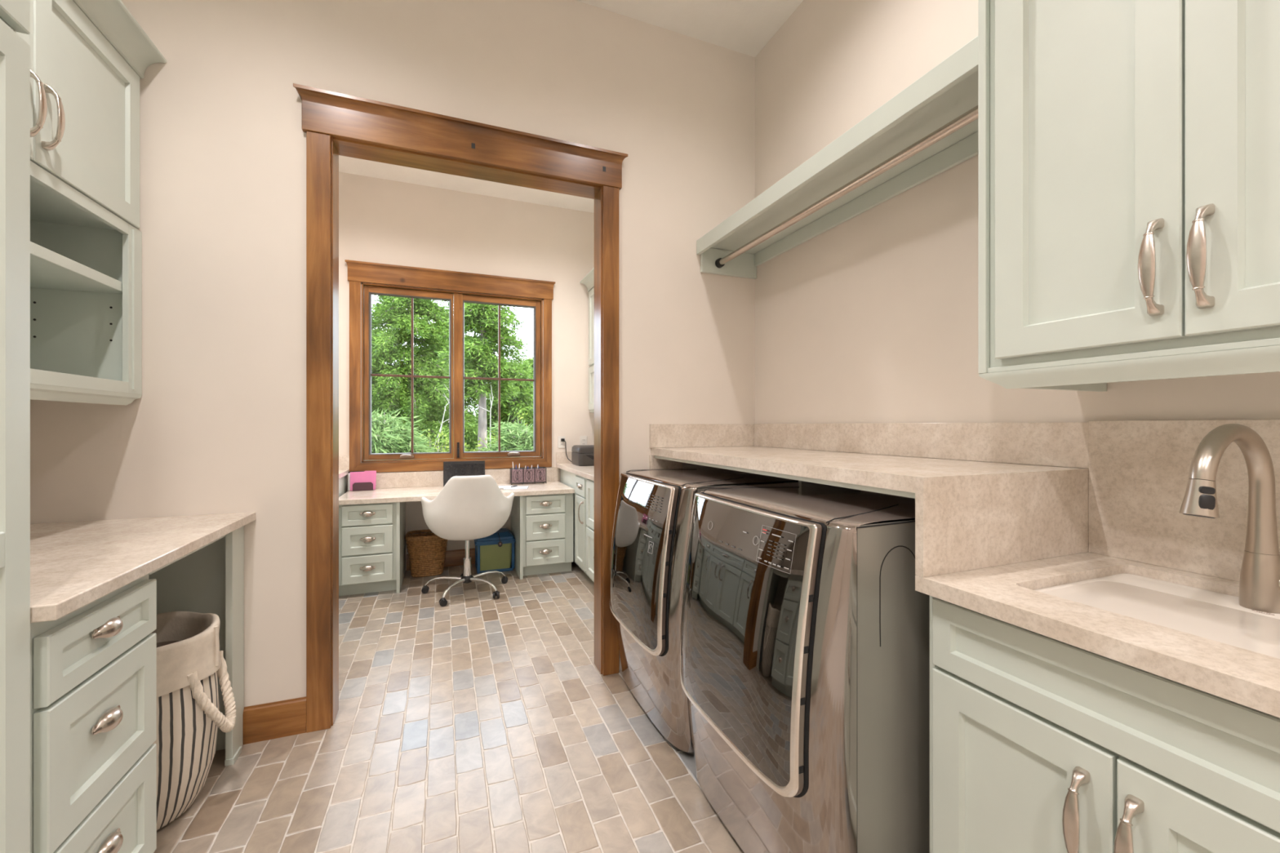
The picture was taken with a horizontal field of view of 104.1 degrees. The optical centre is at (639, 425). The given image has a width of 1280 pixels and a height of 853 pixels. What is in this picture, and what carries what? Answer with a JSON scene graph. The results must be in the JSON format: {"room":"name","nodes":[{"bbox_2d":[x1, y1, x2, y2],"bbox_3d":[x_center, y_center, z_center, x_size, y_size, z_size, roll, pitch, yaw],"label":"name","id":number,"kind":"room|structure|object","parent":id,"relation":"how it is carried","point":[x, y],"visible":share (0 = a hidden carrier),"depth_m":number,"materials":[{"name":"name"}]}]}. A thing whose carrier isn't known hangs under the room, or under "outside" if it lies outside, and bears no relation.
{"room":"laundry room","nodes":[
{"label":"laundry room","id":0,"kind":"room"},
{"bbox_2d":[338,475,346,497],"bbox_3d":[-2.326,0.839,3.081,0.677,0.862,2.198,0,0,-22],"label":"base cabinet","id":1,"kind":"object","parent":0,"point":[342,481],"visible":0.02,"depth_m":4.04,"materials":[{"name":"wood"}]},
{"bbox_2d":[338,469,349,479],"bbox_3d":[-2.341,0.389,3.064,0.639,0.038,2.218,0,0,-22],"label":"countertop","id":2,"kind":"structure","parent":1,"relation":"on","point":[342,473],"depth_m":4.00,"materials":[{"name":"stone"}]},
{"bbox_2d":[30,0,755,706],"bbox_3d":[-0.778,-0.427,2.383,3.350,3.395,0.125,0,0,-22],"label":"wall","id":3,"kind":"structure","parent":0,"point":[217,425],"depth_m":2.05,"materials":[{"name":"paint"}]},
{"bbox_2d":[243,696,306,744],"bbox_3d":[-1.482,1.199,2.030,0.215,0.142,0.016,0,0,-22],"label":"baseboard","id":4,"kind":"structure","parent":3,"relation":"attached to","point":[287,717],"depth_m":2.02,"materials":[{"name":"brown wood"}]},
{"bbox_2d":[293,83,627,733],"bbox_3d":[-0.768,-0.056,2.374,1.441,2.652,0.200,0,0,-22],"label":"trim","id":5,"kind":"structure","parent":3,"relation":"attached to","point":[335,124],"depth_m":2.22,"materials":[{"name":"brown wood"}]},
{"bbox_2d":[649,455,682,469],"bbox_3d":[0.140,0.204,2.666,0.186,0.092,0.020,0,0,-22],"label":"backsplash","id":6,"kind":"structure","parent":3,"relation":"attached to","point":[655,463],"depth_m":2.65,"materials":[{"name":"paint"}]},
{"bbox_2d":[649,424,754,448],"bbox_3d":[0.360,0.057,2.753,0.660,0.126,0.020,0,0,-22],"label":"backsplash","id":7,"kind":"structure","parent":3,"relation":"attached to","point":[661,436],"depth_m":2.73,"materials":[{"name":"stone"}]},
{"bbox_2d":[153,561,743,852],"bbox_3d":[-0.332,1.330,1.250,3.350,0.120,7.470,0,0,-22],"label":"floor","id":8,"kind":"structure","parent":0,"point":[477,722],"depth_m":1.92,"materials":[{"name":"tile"}]},
{"bbox_2d":[0,0,30,852],"bbox_3d":[-1.259,-0.230,0.376,0.679,3.000,1.022,0,0,-22],"label":"tall cabinet","id":9,"kind":"object","parent":8,"relation":"on","point":[15,15],"visible":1,"depth_m":0.93,"materials":[{"name":"wood"}]},
{"bbox_2d":[30,573,156,852],"bbox_3d":[-1.542,0.826,1.062,0.656,0.888,0.457,0,0,-22],"label":"base cabinet","id":10,"kind":"object","parent":8,"relation":"on","point":[93,668],"visible":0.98,"depth_m":1.14,"materials":[{"name":"wood"}]},
{"bbox_2d":[30,511,255,622],"bbox_3d":[-1.655,0.365,1.370,0.671,0.032,1.115,0,0,-22],"label":"countertop","id":11,"kind":"structure","parent":10,"relation":"on","point":[73,565],"depth_m":1.38,"materials":[{"name":"stone"}]},
{"bbox_2d":[151,611,236,830],"bbox_3d":[-1.619,0.962,1.601,0.418,0.616,0.430,0,0,31],"label":"laundry hamper","id":12,"kind":"object","parent":8,"relation":"on","point":[189,657],"visible":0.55,"depth_m":1.59,"materials":[{"name":"fabric"}]},
{"bbox_2d":[148,525,244,766],"bbox_3d":[-1.752,0.826,1.579,0.644,0.888,0.654,0,0,-22],"label":"end panel","id":13,"kind":"object","parent":8,"relation":"on","point":[210,578],"visible":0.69,"depth_m":1.92,"materials":[{"name":"wood"}]},
{"bbox_2d":[338,502,405,595],"bbox_3d":[-2.131,0.925,3.987,0.428,0.689,0.654,0,0,-22],"label":"drawer unit","id":14,"kind":"object","parent":8,"relation":"on","point":[372,540],"visible":0.95,"depth_m":3.72,"materials":[{"name":"wood"}]},
{"bbox_2d":[338,480,574,505],"bbox_3d":[-1.502,0.561,4.233,1.774,0.037,0.658,0,0,-22],"label":"countertop","id":15,"kind":"structure","parent":14,"relation":"on","point":[379,495],"depth_m":4.07,"materials":[{"name":"stone"}]},
{"bbox_2d":[352,482,373,491],"bbox_3d":[-2.311,0.509,4.173,0.150,0.068,0.080,0,0,-22],"label":"rack","id":16,"kind":"object","parent":15,"relation":"on","point":[356,486],"visible":0.76,"depth_m":4.14,"materials":[{"name":"metal"}]},
{"bbox_2d":[347,473,350,490],"bbox_3d":[-2.354,0.469,4.157,0.132,0.142,0.016,0,0,-22],"label":"book","id":17,"kind":"object","parent":16,"relation":"in","point":[348,474],"visible":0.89,"depth_m":4.13,"materials":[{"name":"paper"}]},
{"bbox_2d":[350,471,376,490],"bbox_3d":[-2.300,0.460,4.150,0.193,0.159,0.008,0,0,-22],"label":"folder","id":18,"kind":"object","parent":16,"relation":"in","point":[366,476],"visible":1,"depth_m":4.15,"materials":[{"name":"pink paper"}]},
{"bbox_2d":[443,460,484,486],"bbox_3d":[-1.492,0.429,4.257,0.345,0.226,0.294,0,0,-22],"label":"laptop","id":19,"kind":"object","parent":15,"relation":"on","point":[451,468],"visible":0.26,"depth_m":4.37,"materials":[{"name":"black plastic"}]},
{"bbox_2d":[503,486,528,489],"bbox_3d":[-1.066,0.540,4.304,0.202,0.005,0.180,0,0,-10],"label":"notepad","id":20,"kind":"object","parent":15,"relation":"on","point":[515,487],"visible":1,"depth_m":4.24,"materials":[{"name":"paper"}]},
{"bbox_2d":[498,485,515,488],"bbox_3d":[-1.160,0.537,4.337,0.146,0.001,0.170,0,0,-7],"label":"paper sheet","id":21,"kind":"object","parent":20,"relation":"on","point":[500,486],"visible":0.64,"depth_m":4.34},
{"bbox_2d":[510,466,546,484],"bbox_3d":[-1.039,0.469,4.642,0.321,0.147,0.098,0,0,-22],"label":"desk organizer","id":22,"kind":"object","parent":15,"relation":"on","point":[521,475],"visible":1,"depth_m":4.61,"materials":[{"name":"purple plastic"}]},
{"bbox_2d":[404,528,448,577],"bbox_3d":[-1.823,1.095,4.285,0.349,0.343,0.319,0,0,-22],"label":"wicker basket","id":23,"kind":"object","parent":8,"relation":"on","point":[426,552],"visible":0.86,"depth_m":4.17,"materials":[{"name":"brown wicker"}]},
{"bbox_2d":[421,475,514,606],"bbox_3d":[-1.308,0.814,3.824,0.677,0.911,0.648,0,0,-40],"label":"office chair","id":24,"kind":"object","parent":8,"relation":"on","point":[467,508],"visible":1,"depth_m":3.58,"materials":[{"name":"plastic"}]},
{"bbox_2d":[473,528,515,573],"bbox_3d":[-1.296,1.105,4.431,0.336,0.330,0.315,0,0,-22],"label":"storage bin","id":25,"kind":"object","parent":8,"relation":"on","point":[489,556],"visible":0.86,"depth_m":4.32,"materials":[{"name":"blue fabric"}]},
{"bbox_2d":[475,542,511,570],"bbox_3d":[-1.297,1.137,4.432,0.295,0.263,0.274,0,0,-22],"label":"tub","id":26,"kind":"object","parent":25,"relation":"in","point":[489,556],"depth_m":4.31,"materials":[{"name":"green fabric"}]},
{"bbox_2d":[497,533,502,546],"bbox_3d":[-1.213,0.992,4.321,0.038,0.109,0.072,0,0,-22],"label":"tag","id":27,"kind":"object","parent":25,"relation":"hanging from","point":[500,544],"visible":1,"depth_m":4.29,"materials":[{"name":"black plastic"}]},
{"bbox_2d":[510,493,573,579],"bbox_3d":[-0.889,0.925,4.476,0.453,0.689,0.654,0,0,-22],"label":"drawer unit","id":28,"kind":"object","parent":8,"relation":"on","point":[541,526],"visible":0.95,"depth_m":4.20,"materials":[{"name":"wood"}]},
{"bbox_2d":[560,468,594,582],"bbox_3d":[-0.340,0.839,4.508,0.673,0.862,0.998,0,0,-22],"label":"base cabinet","id":29,"kind":"object","parent":8,"relation":"on","point":[577,482],"visible":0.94,"depth_m":4.16,"materials":[{"name":"wood"}]},
{"bbox_2d":[586,479,594,582],"bbox_3d":[0.075,0.839,3.489,0.648,0.862,1.198,0,0,-22],"label":"base cabinet","id":30,"kind":"object","parent":8,"relation":"on","point":[589,483],"visible":0.06,"depth_m":3.83,"materials":[{"name":"wood"}]},
{"bbox_2d":[555,462,594,480],"bbox_3d":[-0.106,0.389,3.945,0.654,0.038,2.218,0,0,-22],"label":"countertop","id":31,"kind":"structure","parent":30,"relation":"on","point":[587,472],"depth_m":4.22,"materials":[{"name":"stone"}]},
{"bbox_2d":[571,444,594,466],"bbox_3d":[-0.420,0.281,4.703,0.395,0.178,0.321,0,0,-22],"label":"printer","id":32,"kind":"object","parent":31,"relation":"on","point":[582,455],"visible":0.52,"depth_m":4.52,"materials":[{"name":"plastic"}]},
{"bbox_2d":[560,438,571,462],"bbox_3d":[-0.699,0.242,4.838,0.153,0.224,0.036,0,0,26],"label":"power cord","id":33,"kind":"object","parent":32,"relation":"attached to","point":[562,439],"visible":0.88,"depth_m":4.85,"materials":[{"name":"black plastic"}]},
{"bbox_2d":[609,466,798,753],"bbox_3d":[0.333,0.747,2.342,0.864,1.046,0.735,0,0,-22],"label":"washer","id":34,"kind":"object","parent":8,"relation":"on","point":[653,511],"visible":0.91,"depth_m":2.01,"materials":[{"name":"silver metal"}]},
{"bbox_2d":[645,493,662,512],"bbox_3d":[0.055,0.316,2.031,0.014,0.058,0.125,0,0,-24],"label":"print","id":35,"kind":"object","parent":34,"relation":"attached to","point":[654,501],"depth_m":2.03},
{"bbox_2d":[680,481,929,852],"bbox_3d":[0.622,0.747,1.607,0.864,1.046,0.735,0,0,-22],"label":"dryer","id":36,"kind":"object","parent":8,"relation":"on","point":[805,627],"visible":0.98,"depth_m":1.23,"materials":[{"name":"silver metal"}]},
{"bbox_2d":[719,540,784,559],"bbox_3d":[0.299,0.328,1.392,0.008,0.053,0.294,0,0,-24],"label":"print","id":37,"kind":"object","parent":36,"relation":"attached to","point":[748,549],"depth_m":1.35},
{"bbox_2d":[742,531,793,569],"bbox_3d":[0.329,0.321,1.327,0.017,0.074,0.207,0,0,-24],"label":"print","id":38,"kind":"object","parent":36,"relation":"attached to","point":[771,550],"depth_m":1.30},
{"bbox_2d":[929,595,1279,852],"bbox_3d":[1.073,0.827,0.949,0.655,0.885,0.719,0,0,-22],"label":"base cabinet","id":39,"kind":"object","parent":8,"relation":"on","point":[1039,743],"visible":0.95,"depth_m":0.89,"materials":[{"name":"wood"}]},
{"bbox_2d":[915,551,1279,718],"bbox_3d":[1.154,0.367,0.748,0.652,0.035,1.146,0,0,-22],"label":"countertop","id":40,"kind":"structure","parent":39,"relation":"on","point":[1007,593],"depth_m":0.90,"materials":[{"name":"stone"}]},
{"bbox_2d":[1035,573,1279,658],"bbox_3d":[1.119,0.470,0.931,0.485,0.199,0.582,0,0,-22],"label":"sink","id":41,"kind":"object","parent":40,"relation":"in","point":[1220,617],"visible":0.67,"depth_m":1.02,"materials":[{"name":"ceramic"}]},
{"bbox_2d":[1035,573,1279,619],"bbox_3d":[1.119,0.468,0.931,0.485,0.192,0.582,0,0,-22],"label":"basin","id":42,"kind":"object","parent":41,"relation":"in","point":[1131,595],"depth_m":1.06,"materials":[{"name":"ceramic"}]},
{"bbox_2d":[1179,423,1279,613],"bbox_3d":[1.172,0.184,0.912,0.300,0.374,0.182,0,0,-22],"label":"faucet","id":43,"kind":"object","parent":40,"relation":"on","point":[1260,573],"visible":1,"depth_m":0.99,"materials":[{"name":"silver metal"}]},
{"bbox_2d":[338,172,594,570],"bbox_3d":[-1.664,-0.427,4.633,3.050,3.395,0.200,0,0,-22],"label":"wall","id":44,"kind":"structure","parent":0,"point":[381,220],"depth_m":4.59,"materials":[{"name":"paint"}]},
{"bbox_2d":[406,547,475,570],"bbox_3d":[-1.631,1.199,4.529,0.885,0.142,0.016,0,0,-22],"label":"baseboard","id":45,"kind":"structure","parent":44,"relation":"attached to","point":[453,557],"depth_m":4.51,"materials":[{"name":"brown wood"}]},
{"bbox_2d":[344,259,555,472],"bbox_3d":[-1.672,-0.489,4.574,1.770,1.786,0.182,0,0,-22],"label":"window","id":46,"kind":"structure","parent":44,"relation":"attached to","point":[358,272],"depth_m":4.52,"materials":[{"name":"brown wood"}]},
{"bbox_2d":[375,467,558,488],"bbox_3d":[-1.619,0.476,4.531,1.774,0.132,0.020,0,0,-22],"label":"backsplash","id":47,"kind":"structure","parent":44,"relation":"attached to","point":[428,478],"depth_m":4.41,"materials":[{"name":"stone"}]},
{"bbox_2d":[557,435,564,448],"bbox_3d":[-0.765,0.165,4.874,0.072,0.116,0.009,0,0,-22],"label":"wall outlet","id":48,"kind":"object","parent":44,"relation":"attached to","point":[560,444],"visible":1,"depth_m":4.87,"materials":[{"name":"white plastic"}]},
{"bbox_2d":[555,451,573,463],"bbox_3d":[-0.509,0.315,4.968,0.654,0.110,0.020,0,0,-22],"label":"backsplash","id":49,"kind":"structure","parent":44,"relation":"attached to","point":[561,457],"depth_m":4.87,"materials":[{"name":"stone"}]},
{"bbox_2d":[579,435,586,444],"bbox_3d":[-0.560,0.165,4.955,0.072,0.116,0.009,0,0,-22],"label":"wall outlet","id":50,"kind":"object","parent":44,"relation":"attached to","point":[583,439],"visible":0.79,"depth_m":4.95,"materials":[{"name":"white plastic"}]},
{"bbox_2d":[338,0,803,213],"bbox_3d":[-0.332,-2.200,1.250,3.350,0.150,7.470,0,0,-22],"label":"ceiling","id":51,"kind":"structure","parent":0,"point":[745,27],"depth_m":2.69,"materials":[{"name":"paint"}]},
{"bbox_2d":[755,0,1279,423],"bbox_3d":[1.157,-0.427,1.837,0.150,3.395,7.470,0,0,-22],"label":"wall","id":52,"kind":"structure","parent":0,"point":[873,317],"depth_m":2.04,"materials":[{"name":"paint"}]},
{"bbox_2d":[338,456,349,469],"bbox_3d":[-2.744,0.315,4.088,0.638,0.110,0.020,0,0,-22],"label":"backsplash","id":53,"kind":"structure","parent":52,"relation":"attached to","point":[344,461],"depth_m":4.18,"materials":[{"name":"stone"}]},
{"bbox_2d":[579,266,594,413],"bbox_3d":[-0.068,-0.772,4.170,0.415,1.295,1.828,0,0,-22],"label":"upper cabinet","id":54,"kind":"object","parent":52,"relation":"attached to","point":[588,280],"visible":0.11,"depth_m":4.86,"materials":[{"name":"wood"}]},
{"bbox_2d":[696,35,977,279],"bbox_3d":[0.773,-0.928,2.085,0.379,0.172,1.562,0,0,-22],"label":"shelf","id":55,"kind":"object","parent":52,"relation":"attached to","point":[929,128],"visible":0.83,"depth_m":1.87,"materials":[{"name":"wood"}]},
{"bbox_2d":[715,257,724,268],"bbox_3d":[0.444,-0.898,2.761,0.052,0.052,0.023,0,0,-22],"label":"socket","id":56,"kind":"object","parent":55,"relation":"attached to","point":[718,264],"depth_m":2.75,"materials":[{"name":"black plastic"}]},
{"bbox_2d":[651,445,1088,577],"bbox_3d":[0.656,0.695,2.014,0.650,1.150,1.612,0,0,-22],"label":"countertop","id":57,"kind":"structure","parent":52,"relation":"attached to","point":[970,514],"depth_m":1.28,"materials":[{"name":"stone"}]},
{"bbox_2d":[754,422,1088,468],"bbox_3d":[0.954,0.056,2.120,0.020,0.128,1.592,0,0,-22],"label":"backsplash","id":58,"kind":"structure","parent":52,"relation":"attached to","point":[1047,444],"depth_m":1.75,"materials":[{"name":"stone"}]},
{"bbox_2d":[977,0,1279,391],"bbox_3d":[1.173,-0.895,0.974,0.449,1.610,0.793,0,0,-22],"label":"upper cabinet","id":59,"kind":"object","parent":52,"relation":"attached to","point":[1129,150],"visible":1,"depth_m":1.00,"materials":[{"name":"wood"}]},
{"bbox_2d":[1088,419,1279,582],"bbox_3d":[1.451,0.169,0.855,0.022,0.362,1.126,0,0,-22],"label":"backsplash","id":60,"kind":"structure","parent":52,"relation":"attached to","point":[1139,470],"depth_m":1.23,"materials":[{"name":"stone"}]},
{"label":"outside","id":61,"kind":"structure","parent":0,"visible":0},
{"bbox_3d":[-11.445,3.363,35.871,65.000,1.080,65.000,0,0,-22],"label":"ground","id":62,"kind":"structure","parent":61,"visible":0},
{"bbox_2d":[371,407,441,453],"bbox_3d":[-4.041,1.569,8.036,2.435,3.803,2.466,0,0,-9],"label":"shrub","id":63,"kind":"object","parent":62,"relation":"on","point":[388,436],"visible":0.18,"depth_m":7.89,"materials":[{"name":"green plant"}]},
{"bbox_2d":[371,294,497,452],"bbox_3d":[-7.006,-0.935,14.704,5.018,9.010,5.333,0,0,-41],"label":"tree","id":64,"kind":"object","parent":62,"relation":"on","point":[388,344],"visible":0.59,"depth_m":14.10,"materials":[{"name":"broadleaf leaves"},{"name":"bark"}]},
{"bbox_2d":[418,426,468,457],"bbox_3d":[-4.151,1.494,10.140,1.385,2.955,1.189,0,0,-22],"label":"shrub","id":65,"kind":"object","parent":62,"relation":"on","point":[445,450],"visible":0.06,"depth_m":10.14,"materials":[{"name":"green plant"}]},
{"bbox_2d":[437,384,453,451],"bbox_3d":[-4.074,0.653,10.752,0.523,3.333,0.239,0,0,2],"label":"dead branch","id":66,"kind":"object","parent":62,"relation":"on","point":[444,384],"visible":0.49,"depth_m":10.69,"materials":[{"name":"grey wood"}]},
{"bbox_2d":[404,321,488,451],"bbox_3d":[-9.971,-1.066,26.372,5.687,9.741,5.833,0,0,-38],"label":"tree","id":67,"kind":"object","parent":62,"relation":"on","point":[471,400],"visible":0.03,"depth_m":25.78,"materials":[{"name":"broadleaf foliage"},{"name":"bark"}]},
{"bbox_2d":[432,408,466,451],"bbox_3d":[-4.286,1.044,11.207,0.758,3.153,0.147,0,0,-30],"label":"dead branch","id":68,"kind":"object","parent":62,"relation":"on","point":[465,409],"visible":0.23,"depth_m":11.13,"materials":[{"name":"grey wood"}]},
{"bbox_2d":[464,440,481,451],"bbox_3d":[-3.867,1.574,11.381,0.783,2.594,0.866,0,0,10],"label":"shrub","id":69,"kind":"object","parent":62,"relation":"on","point":[478,442],"visible":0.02,"depth_m":11.32,"materials":[{"name":"green plant"}]},
{"bbox_2d":[433,296,533,451],"bbox_3d":[-3.767,-0.238,12.073,2.320,7.416,2.414,0,0,-22],"label":"tree","id":70,"kind":"object","parent":62,"relation":"on","point":[481,360],"visible":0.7,"depth_m":11.74,"materials":[{"name":"broadleaf foliage"},{"name":"bark"}]},
{"bbox_2d":[475,384,493,441],"bbox_3d":[-3.107,0.731,10.012,0.340,3.078,0.110,0,0,4],"label":"dead branch","id":71,"kind":"object","parent":62,"relation":"on","point":[490,411],"visible":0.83,"depth_m":9.99,"materials":[{"name":"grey wood"}]},
{"bbox_2d":[467,354,533,451],"bbox_3d":[-4.798,0.497,19.082,3.988,6.557,4.750,0,0,12],"label":"tree","id":72,"kind":"object","parent":62,"relation":"on","point":[523,405],"visible":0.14,"depth_m":18.61,"materials":[{"name":"broadleaf foliage"},{"name":"bark"}]},
{"bbox_2d":[475,412,528,451],"bbox_3d":[-2.787,1.397,10.827,1.331,3.348,1.241,0,0,7],"label":"shrub","id":73,"kind":"object","parent":62,"relation":"on","point":[517,413],"visible":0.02,"depth_m":10.62,"materials":[{"name":"green plant"}]},
{"bbox_2d":[478,416,533,451],"bbox_3d":[-2.025,1.601,9.038,2.186,3.737,2.270,0,0,-14],"label":"shrub","id":74,"kind":"object","parent":62,"relation":"on","point":[513,437],"visible":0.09,"depth_m":8.74,"materials":[{"name":"green plant"}]},
{"bbox_2d":[511,355,533,424],"bbox_3d":[-4.872,0.345,24.003,5.017,7.356,5.001,0,0,-26],"label":"tree","id":75,"kind":"object","parent":62,"relation":"on","point":[530,360],"visible":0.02,"depth_m":23.32,"materials":[{"name":"green plant"}]},
{"bbox_3d":[-1.820,-0.427,0.664,0.150,3.395,7.470,0,0,-22],"label":"wall","id":76,"kind":"structure","parent":0,"visible":0},
{"bbox_2d":[16,0,166,405],"bbox_3d":[-1.786,-0.734,1.319,0.389,1.321,1.113,0,0,-22],"label":"upper cabinet","id":77,"kind":"object","parent":76,"relation":"attached to","point":[89,59],"visible":0.85,"depth_m":1.71,"materials":[{"name":"wood"}]},
{"bbox_2d":[30,241,122,293],"bbox_3d":[-1.823,-0.498,1.302,0.285,0.035,1.048,0,0,-22],"label":"shelf","id":78,"kind":"object","parent":77,"relation":"attached to","point":[51,272],"depth_m":1.64,"materials":[{"name":"wood"}]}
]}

